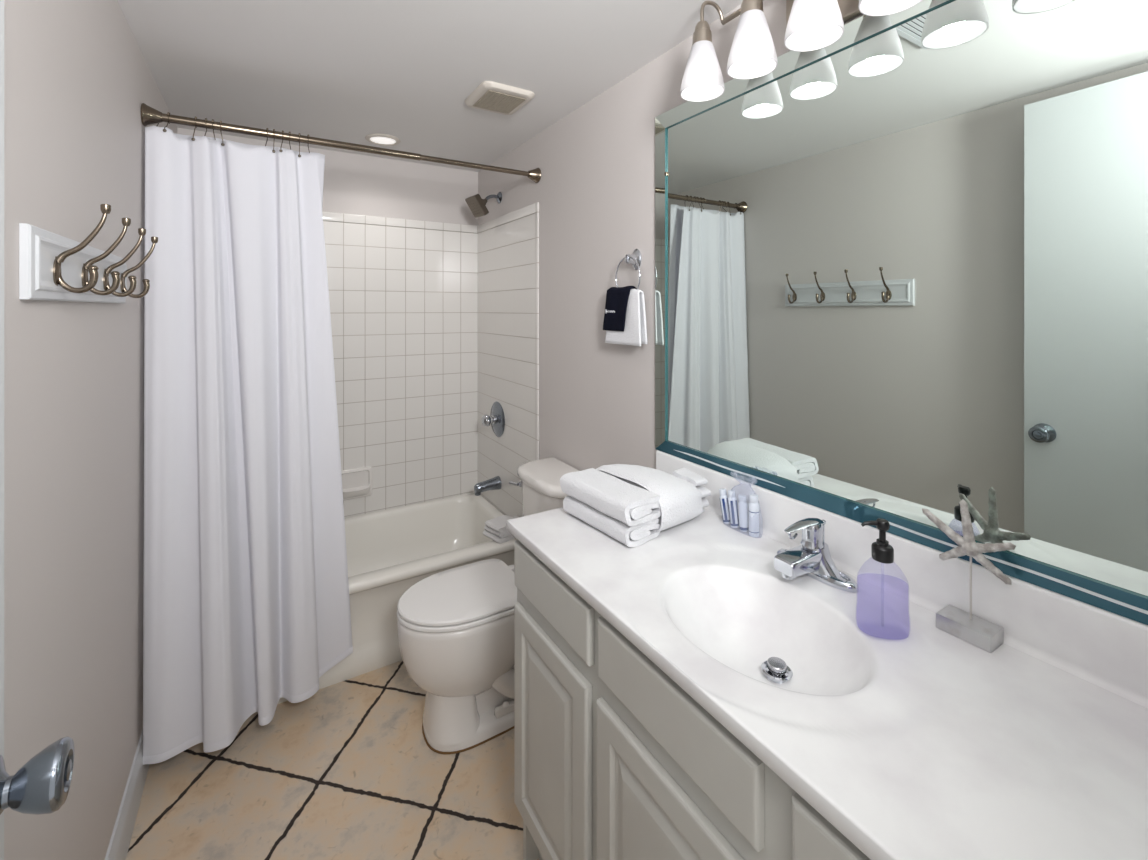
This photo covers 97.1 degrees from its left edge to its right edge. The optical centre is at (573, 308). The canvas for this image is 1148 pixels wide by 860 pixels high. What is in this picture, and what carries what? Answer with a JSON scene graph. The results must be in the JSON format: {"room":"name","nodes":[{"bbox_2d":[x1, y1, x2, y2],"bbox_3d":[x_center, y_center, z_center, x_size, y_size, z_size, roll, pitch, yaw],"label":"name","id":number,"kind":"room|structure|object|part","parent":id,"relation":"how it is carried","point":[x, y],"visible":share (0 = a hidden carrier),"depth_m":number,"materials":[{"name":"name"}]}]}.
{"room":"bathroom","nodes":[
{"label":"bathroom","id":0,"kind":"room"},
{"bbox_2d":[4,0,177,859],"bbox_3d":[-1.140,0.353,1.094,0.106,2.454,3.296,0,0,-31],"label":"wall","id":1,"kind":"structure","parent":0,"point":[77,76],"depth_m":1.12,"materials":[{"name":"grey paint"}]},
{"bbox_2d":[19,204,157,302],"bbox_3d":[-1.082,-0.111,1.183,0.096,0.190,0.704,0,0,-31],"label":"wall hook rack","id":2,"kind":"object","parent":1,"relation":"attached to","point":[52,266],"visible":1,"depth_m":0.99,"materials":[{"name":"white wood"}]},
{"bbox_2d":[105,729,149,859],"bbox_3d":[-0.917,1.508,0.835,0.016,0.145,2.322,0,0,-31],"label":"baseboard","id":3,"kind":"structure","parent":1,"relation":"attached to","point":[121,836],"depth_m":1.50,"materials":[{"name":"grey paint"}]},
{"bbox_2d":[141,103,540,182],"bbox_3d":[-0.827,-0.665,2.129,1.518,0.076,0.076,0,0,-31],"label":"shower curtain rod","id":4,"kind":"object","parent":1,"relation":"attached to","point":[149,115],"visible":1,"depth_m":1.99,"materials":[{"name":"silver metal"}]},
{"bbox_2d":[163,112,169,131],"bbox_3d":[-1.411,-0.646,1.759,0.012,0.081,0.058,0,0,-22],"label":"curtain hook","id":5,"kind":"object","parent":4,"relation":"hanging from","point":[168,113],"visible":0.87,"depth_m":1.75,"materials":[{"name":"silver metal"}]},
{"bbox_2d":[191,116,196,140],"bbox_3d":[-1.352,-0.640,1.805,0.015,0.093,0.042,0,0,-31],"label":"curtain hook","id":6,"kind":"object","parent":4,"relation":"hanging from","point":[195,118],"visible":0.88,"depth_m":1.79,"materials":[{"name":"silver metal"}]},
{"bbox_2d":[219,120,224,145],"bbox_3d":[-1.284,-0.640,1.849,0.015,0.093,0.038,0,0,-31],"label":"curtain hook","id":7,"kind":"object","parent":4,"relation":"hanging from","point":[220,122],"visible":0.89,"depth_m":1.84,"materials":[{"name":"silver metal"}]},
{"bbox_2d":[143,125,352,764],"bbox_3d":[-1.148,0.433,1.853,0.664,2.120,0.176,0,0,-34],"label":"shower curtain","id":8,"kind":"object","parent":4,"relation":"hanging from","point":[246,600],"visible":1,"depth_m":1.83,"materials":[{"name":"white fabric"}]},
{"bbox_2d":[174,133,324,205],"bbox_3d":[-1.295,0.293,1.990,0.562,1.855,0.164,0,0,-31],"label":"curtain liner","id":9,"kind":"object","parent":4,"relation":"hanging from","point":[320,157],"visible":0.02,"depth_m":2.06,"materials":[{"name":"white fabric"}]},
{"bbox_2d":[298,133,300,156],"bbox_3d":[-1.072,-0.640,1.979,0.011,0.093,0.038,0,0,-31],"label":"curtain hook","id":10,"kind":"object","parent":4,"relation":"hanging from","point":[299,155],"visible":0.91,"depth_m":1.98,"materials":[{"name":"silver metal"}]},
{"bbox_2d":[178,128,477,517],"bbox_3d":[-1.284,0.353,2.874,1.520,2.454,0.108,0,0,-31],"label":"wall","id":11,"kind":"structure","parent":0,"point":[401,237],"depth_m":2.98,"materials":[{"name":"white tile"}]},
{"bbox_2d":[341,466,371,499],"bbox_3d":[-1.212,0.978,2.813,0.182,0.162,0.077,0,0,-31],"label":"soap dish","id":12,"kind":"object","parent":11,"relation":"attached to","point":[356,483],"visible":0.7,"depth_m":2.84,"materials":[{"name":"white ceramic"}]},
{"bbox_2d":[126,660,538,859],"bbox_3d":[-0.352,1.611,1.353,1.720,0.060,3.676,0,0,-31],"label":"floor","id":13,"kind":"structure","parent":0,"point":[348,770],"depth_m":1.66,"materials":[{"name":"tile"}]},
{"bbox_2d":[278,492,516,703],"bbox_3d":[-1.056,1.370,2.500,1.504,0.421,0.767,0,0,-31],"label":"bathtub","id":14,"kind":"object","parent":13,"relation":"on","point":[389,551],"visible":0.17,"depth_m":2.76,"materials":[{"name":"white ceramic"}]},
{"bbox_2d":[483,530,514,543],"bbox_3d":[-0.364,1.145,2.592,0.142,0.027,0.154,0,0,45],"label":"washcloth","id":15,"kind":"object","parent":14,"relation":"on","point":[497,539],"visible":0.48,"depth_m":2.53,"materials":[{"name":"white fabric"}]},
{"bbox_2d":[484,526,510,537],"bbox_3d":[-0.363,1.119,2.586,0.134,0.026,0.139,0,0,44],"label":"washcloth","id":16,"kind":"object","parent":15,"relation":"on","point":[506,533],"visible":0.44,"depth_m":2.53,"materials":[{"name":"white fabric"}]},
{"bbox_2d":[485,515,513,532],"bbox_3d":[-0.366,1.092,2.580,0.142,0.028,0.129,0,0,-42],"label":"washcloth","id":17,"kind":"object","parent":16,"relation":"on","point":[498,524],"visible":0.77,"depth_m":2.56,"materials":[{"name":"white fabric"}]},
{"bbox_2d":[397,457,578,753],"bbox_3d":[-0.313,1.136,2.007,0.746,0.888,0.428,0,0,-31],"label":"toilet","id":18,"kind":"object","parent":13,"relation":"on","point":[455,625],"visible":0.69,"depth_m":1.83,"materials":[{"name":"white ceramic"}]},
{"bbox_3d":[-0.431,1.103,1.935,0.469,0.016,0.372,0,0,-31],"label":"seat","id":19,"kind":"part","parent":18,"relation":"part of","materials":[{"name":"white plastic"}]},
{"bbox_3d":[-0.431,1.081,1.935,0.465,0.021,0.368,0,0,-31],"label":"lid","id":20,"kind":"part","parent":18,"relation":"part of","materials":[{"name":"white plastic"}]},
{"bbox_3d":[-0.257,0.772,2.242,0.073,0.027,0.026,0,0,44],"label":"flush lever","id":21,"kind":"part","parent":18,"relation":"part of","materials":[{"name":"silver metal"}]},
{"bbox_3d":[-0.082,0.920,2.149,0.205,0.370,0.396,0,0,-31],"label":"tank","id":22,"kind":"part","parent":18,"relation":"part of","materials":[{"name":"white ceramic"}]},
{"bbox_3d":[-0.089,0.714,2.144,0.221,0.042,0.428,0,0,-31],"label":"tank lid","id":23,"kind":"part","parent":18,"relation":"part of","materials":[{"name":"white ceramic"}]},
{"bbox_2d":[514,539,869,859],"bbox_3d":[0.403,1.107,1.029,0.568,0.948,1.294,0,0,-31],"label":"vanity cabinet","id":24,"kind":"object","parent":13,"relation":"on","point":[614,760],"visible":0.84,"depth_m":1.01,"materials":[{"name":"paint"}]},
{"bbox_3d":[-0.065,1.104,1.265,0.017,0.557,0.372,0,0,-31],"label":"door","id":25,"kind":"part","parent":24,"relation":"part of","materials":[{"name":"paint"}]},
{"bbox_3d":[-0.062,0.713,1.261,0.017,0.124,0.380,0,0,-31],"label":"drawer","id":26,"kind":"part","parent":24,"relation":"part of","materials":[{"name":"paint"}]},
{"bbox_3d":[0.160,1.104,0.899,0.017,0.557,0.410,0,0,-31],"label":"door","id":27,"kind":"part","parent":24,"relation":"part of","materials":[{"name":"paint"}]},
{"bbox_3d":[0.161,0.713,0.897,0.017,0.124,0.406,0,0,-31],"label":"drawer","id":28,"kind":"part","parent":24,"relation":"part of","materials":[{"name":"paint"}]},
{"bbox_2d":[506,450,1147,859],"bbox_3d":[0.398,0.608,1.032,0.575,0.243,1.327,0,0,-31],"label":"countertop","id":29,"kind":"structure","parent":24,"relation":"on","point":[914,740],"depth_m":0.82,"materials":[{"name":"stone"}]},
{"bbox_2d":[563,495,659,546],"bbox_3d":[0.101,0.574,1.412,0.131,0.056,0.280,0,0,-35],"label":"bath towel","id":30,"kind":"object","parent":29,"relation":"on","point":[637,535],"visible":0.69,"depth_m":1.32,"materials":[{"name":"white fabric"}]},
{"bbox_2d":[560,468,660,525],"bbox_3d":[0.099,0.515,1.408,0.137,0.060,0.292,0,0,-36],"label":"bath towel","id":31,"kind":"object","parent":30,"relation":"on","point":[632,505],"visible":1,"depth_m":1.34,"materials":[{"name":"white fabric"}]},
{"bbox_2d":[596,464,710,531],"bbox_3d":[0.236,0.536,1.500,0.259,0.133,0.320,0,0,-31],"label":"bath towel","id":32,"kind":"object","parent":29,"relation":"on","point":[682,499],"visible":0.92,"depth_m":1.41,"materials":[{"name":"white fabric"}]},
{"bbox_2d":[774,518,858,592],"bbox_3d":[0.519,0.543,1.143,0.147,0.124,0.196,0,0,-31],"label":"faucet","id":33,"kind":"object","parent":29,"relation":"on","point":[812,558],"visible":1,"depth_m":1.12,"materials":[{"name":"silver metal"}]},
{"bbox_3d":[0.516,0.510,1.141,0.116,0.058,0.048,0,0,-31],"label":"lever handle","id":34,"kind":"part","parent":33,"relation":"part of","materials":[{"name":"silver metal"}]},
{"bbox_3d":[0.518,0.567,1.143,0.146,0.054,0.120,0,0,-31],"label":"spout","id":35,"kind":"part","parent":33,"relation":"part of","materials":[{"name":"silver metal"}]},
{"bbox_3d":[0.555,0.597,1.166,0.062,0.018,0.196,0,0,-31],"label":"plate","id":36,"kind":"part","parent":33,"relation":"part of","materials":[{"name":"silver metal"}]},
{"bbox_3d":[0.579,0.541,1.176,0.010,0.105,0.010,0,0,-31],"label":"lift rod","id":37,"kind":"part","parent":33,"relation":"part of","materials":[{"name":"silver metal"}]},
{"bbox_2d":[861,518,893,563],"bbox_3d":[0.579,0.500,0.950,0.090,0.209,0.063,0,0,5],"label":"soap pump","id":38,"kind":"object","parent":29,"relation":"on","point":[881,551],"visible":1,"depth_m":0.94,"materials":[{"name":"black plastic"}]},
{"bbox_2d":[922,499,1015,652],"bbox_3d":[0.728,0.476,0.935,0.059,0.252,0.130,0,0,-31],"label":"sculpture","id":39,"kind":"object","parent":29,"relation":"on","point":[988,636],"visible":1,"depth_m":0.93,"materials":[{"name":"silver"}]},
{"bbox_3d":[0.733,0.513,0.936,0.004,0.121,0.004,0,0,41],"label":"rod","id":40,"kind":"part","parent":39,"relation":"part of","materials":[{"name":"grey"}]},
{"bbox_3d":[0.459,0.527,1.386,0.047,0.149,0.131,0,0,-31],"label":"plastic bag","id":41,"kind":"object","parent":29,"relation":"on","visible":0},
{"bbox_2d":[719,488,729,523],"bbox_3d":[0.426,0.555,1.427,0.024,0.093,0.039,0,0,-31],"label":"toiletry bottle","id":42,"kind":"object","parent":41,"relation":"in","point":[723,494],"visible":0.94,"depth_m":1.42,"materials":[{"name":"white plastic"}]},
{"bbox_2d":[728,490,738,527],"bbox_3d":[0.441,0.552,1.401,0.024,0.099,0.035,0,0,-31],"label":"toiletry bottle","id":43,"kind":"object","parent":41,"relation":"in","point":[732,500],"visible":0.98,"depth_m":1.39,"materials":[{"name":"white plastic"}]},
{"bbox_2d":[738,495,748,531],"bbox_3d":[0.461,0.554,1.377,0.024,0.094,0.029,0,0,-31],"label":"toiletry bottle","id":44,"kind":"object","parent":41,"relation":"in","point":[742,504],"visible":1,"depth_m":1.37,"materials":[{"name":"white plastic"}]},
{"bbox_2d":[748,494,758,536],"bbox_3d":[0.478,0.548,1.347,0.027,0.107,0.027,0,0,-31],"label":"toiletry bottle","id":45,"kind":"object","parent":41,"relation":"in","point":[753,529],"visible":1,"depth_m":1.34,"materials":[{"name":"white plastic"}]},
{"bbox_3d":[0.390,0.713,0.523,0.017,0.124,0.365,0,0,-31],"label":"drawer","id":46,"kind":"part","parent":24,"relation":"part of","materials":[{"name":"paint"}]},
{"bbox_2d":[117,0,742,171],"bbox_3d":[-0.452,-0.904,1.515,1.720,0.060,3.296,0,0,-31],"label":"ceiling","id":47,"kind":"structure","parent":0,"point":[348,71],"depth_m":1.78,"materials":[{"name":"white paint"}]},
{"bbox_2d":[365,133,400,145],"bbox_3d":[-0.981,-0.867,2.603,0.172,0.012,0.172,0,0,-31],"label":"recessed light","id":48,"kind":"object","parent":47,"relation":"in","point":[376,138],"visible":1,"depth_m":2.58,"materials":[{"name":"beige plastic"}]},
{"bbox_2d":[465,81,534,114],"bbox_3d":[-0.309,-0.862,2.092,0.224,0.023,0.250,0,0,-31],"label":"exhaust fan cover","id":49,"kind":"object","parent":47,"relation":"attached to","point":[491,96],"visible":1,"depth_m":2.05,"materials":[{"name":"beige plastic"}]},
{"bbox_2d":[473,90,525,113],"bbox_3d":[-0.309,-0.852,2.092,0.160,0.004,0.177,0,0,-31],"label":"grille","id":50,"kind":"object","parent":49,"relation":"attached to","point":[498,101],"depth_m":2.08,"materials":[{"name":"beige plastic"}]},
{"bbox_2d":[477,0,863,516],"bbox_3d":[0.236,0.353,1.936,0.108,2.454,3.296,0,0,-31],"label":"wall","id":51,"kind":"structure","parent":0,"point":[550,253],"depth_m":2.21,"materials":[{"name":"grey paint"}]},
{"bbox_2d":[465,192,501,217],"bbox_3d":[-0.503,-0.600,2.874,0.197,0.158,0.120,0,0,-39],"label":"shower","id":52,"kind":"object","parent":51,"relation":"attached to","point":[476,204],"visible":1,"depth_m":2.83,"materials":[{"name":"silver metal"}]},
{"bbox_3d":[-0.473,-0.631,2.899,0.105,0.055,0.022,0,0,-39],"label":"shower arm","id":53,"kind":"part","parent":52,"relation":"part of","materials":[{"name":"silver metal"}]},
{"bbox_2d":[474,476,501,495],"bbox_3d":[-0.496,1.008,2.890,0.146,0.084,0.076,0,0,-31],"label":"tub spout","id":54,"kind":"object","parent":51,"relation":"attached to","point":[494,483],"visible":1,"depth_m":2.87,"materials":[{"name":"silver metal"}]},
{"bbox_2d":[482,401,504,436],"bbox_3d":[-0.482,0.639,2.917,0.094,0.204,0.204,0,0,-31],"label":"shower valve","id":55,"kind":"object","parent":51,"relation":"attached to","point":[496,418],"visible":1,"depth_m":2.90,"materials":[{"name":"silver metal"}]},
{"bbox_3d":[-0.489,0.639,2.913,0.077,0.063,0.070,0,0,-31],"label":"knob","id":56,"kind":"part","parent":55,"relation":"part of","materials":[{"name":"silver metal"}]},
{"bbox_2d":[615,249,641,289],"bbox_3d":[0.209,-0.129,1.843,0.050,0.184,0.146,0,0,-31],"label":"towel ring","id":57,"kind":"object","parent":51,"relation":"attached to","point":[635,258],"visible":0.85,"depth_m":1.83,"materials":[{"name":"silver metal"}]},
{"bbox_2d":[605,289,647,345],"bbox_3d":[0.187,0.028,1.844,0.036,0.201,0.210,0,0,-31],"label":"hand towel","id":58,"kind":"object","parent":57,"relation":"hanging from","point":[634,333],"visible":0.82,"depth_m":1.78,"materials":[{"name":"white fabric"}]},
{"bbox_2d":[603,286,636,330],"bbox_3d":[0.170,0.001,1.871,0.047,0.170,0.163,0,0,-31],"label":"washcloth","id":59,"kind":"object","parent":58,"relation":"on","point":[616,298],"visible":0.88,"depth_m":1.86,"materials":[{"name":"black fabric"}]},
{"bbox_2d":[680,0,777,101],"label":"vanity light fixture","id":60,"kind":"object","parent":51,"relation":"attached to","point":[752,55],"depth_m":1.31,"materials":[{"name":"white glass"}]},
{"bbox_3d":[0.355,-0.666,1.402,0.119,0.138,0.119,0,0,-31],"label":"lamp shade","id":61,"kind":"part","parent":60,"relation":"part of","materials":[{"name":"white glass"}]},
{"bbox_3d":[0.389,-0.825,1.423,0.092,0.075,0.010,0,0,-31],"label":"arm","id":62,"kind":"part","parent":60,"relation":"part of","materials":[{"name":"silver metal"}]},
{"bbox_3d":[0.442,-0.666,1.260,0.119,0.138,0.119,0,0,-31],"label":"lamp shade","id":63,"kind":"part","parent":60,"relation":"part of","materials":[{"name":"white glass"}]},
{"bbox_2d":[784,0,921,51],"label":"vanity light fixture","id":64,"kind":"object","parent":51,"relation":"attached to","point":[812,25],"depth_m":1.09,"materials":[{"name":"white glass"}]},
{"bbox_3d":[0.529,-0.666,1.118,0.119,0.138,0.119,0,0,-31],"label":"lamp shade","id":65,"kind":"part","parent":64,"relation":"part of","materials":[{"name":"white glass"}]},
{"bbox_3d":[0.616,-0.666,0.976,0.119,0.138,0.119,0,0,-31],"label":"lamp shade","id":66,"kind":"part","parent":64,"relation":"part of","materials":[{"name":"white glass"}]},
{"bbox_2d":[655,0,1147,624],"bbox_3d":[0.628,-0.090,1.194,0.014,1.150,1.320,0,0,-31],"label":"wall mirror","id":67,"kind":"object","parent":51,"relation":"attached to","point":[901,263],"visible":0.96,"depth_m":1.03,"materials":[{"name":"clear glass"}]},
{"bbox_2d":[656,450,1147,707],"bbox_3d":[0.630,0.559,1.174,0.031,0.146,1.327,0,0,-31],"label":"backsplash","id":68,"kind":"structure","parent":51,"relation":"attached to","point":[1105,649],"depth_m":0.95,"materials":[{"name":"stone"}]},
{"bbox_3d":[0.378,0.353,0.161,1.520,2.454,0.120,0,0,-31],"label":"wall","id":69,"kind":"structure","parent":0,"visible":0},
{"bbox_2d":[0,0,73,859],"bbox_3d":[-0.398,0.383,0.229,0.100,2.372,0.748,0,0,-31],"label":"door","id":70,"kind":"structure","parent":69,"relation":"in","point":[42,784],"depth_m":0.52,"materials":[{"name":"grey paint"}]},
{"bbox_3d":[-0.545,0.474,0.503,0.063,0.072,0.072,0,0,-31],"label":"knob","id":71,"kind":"part","parent":70,"relation":"part of","materials":[{"name":"silver metal"}]}
]}

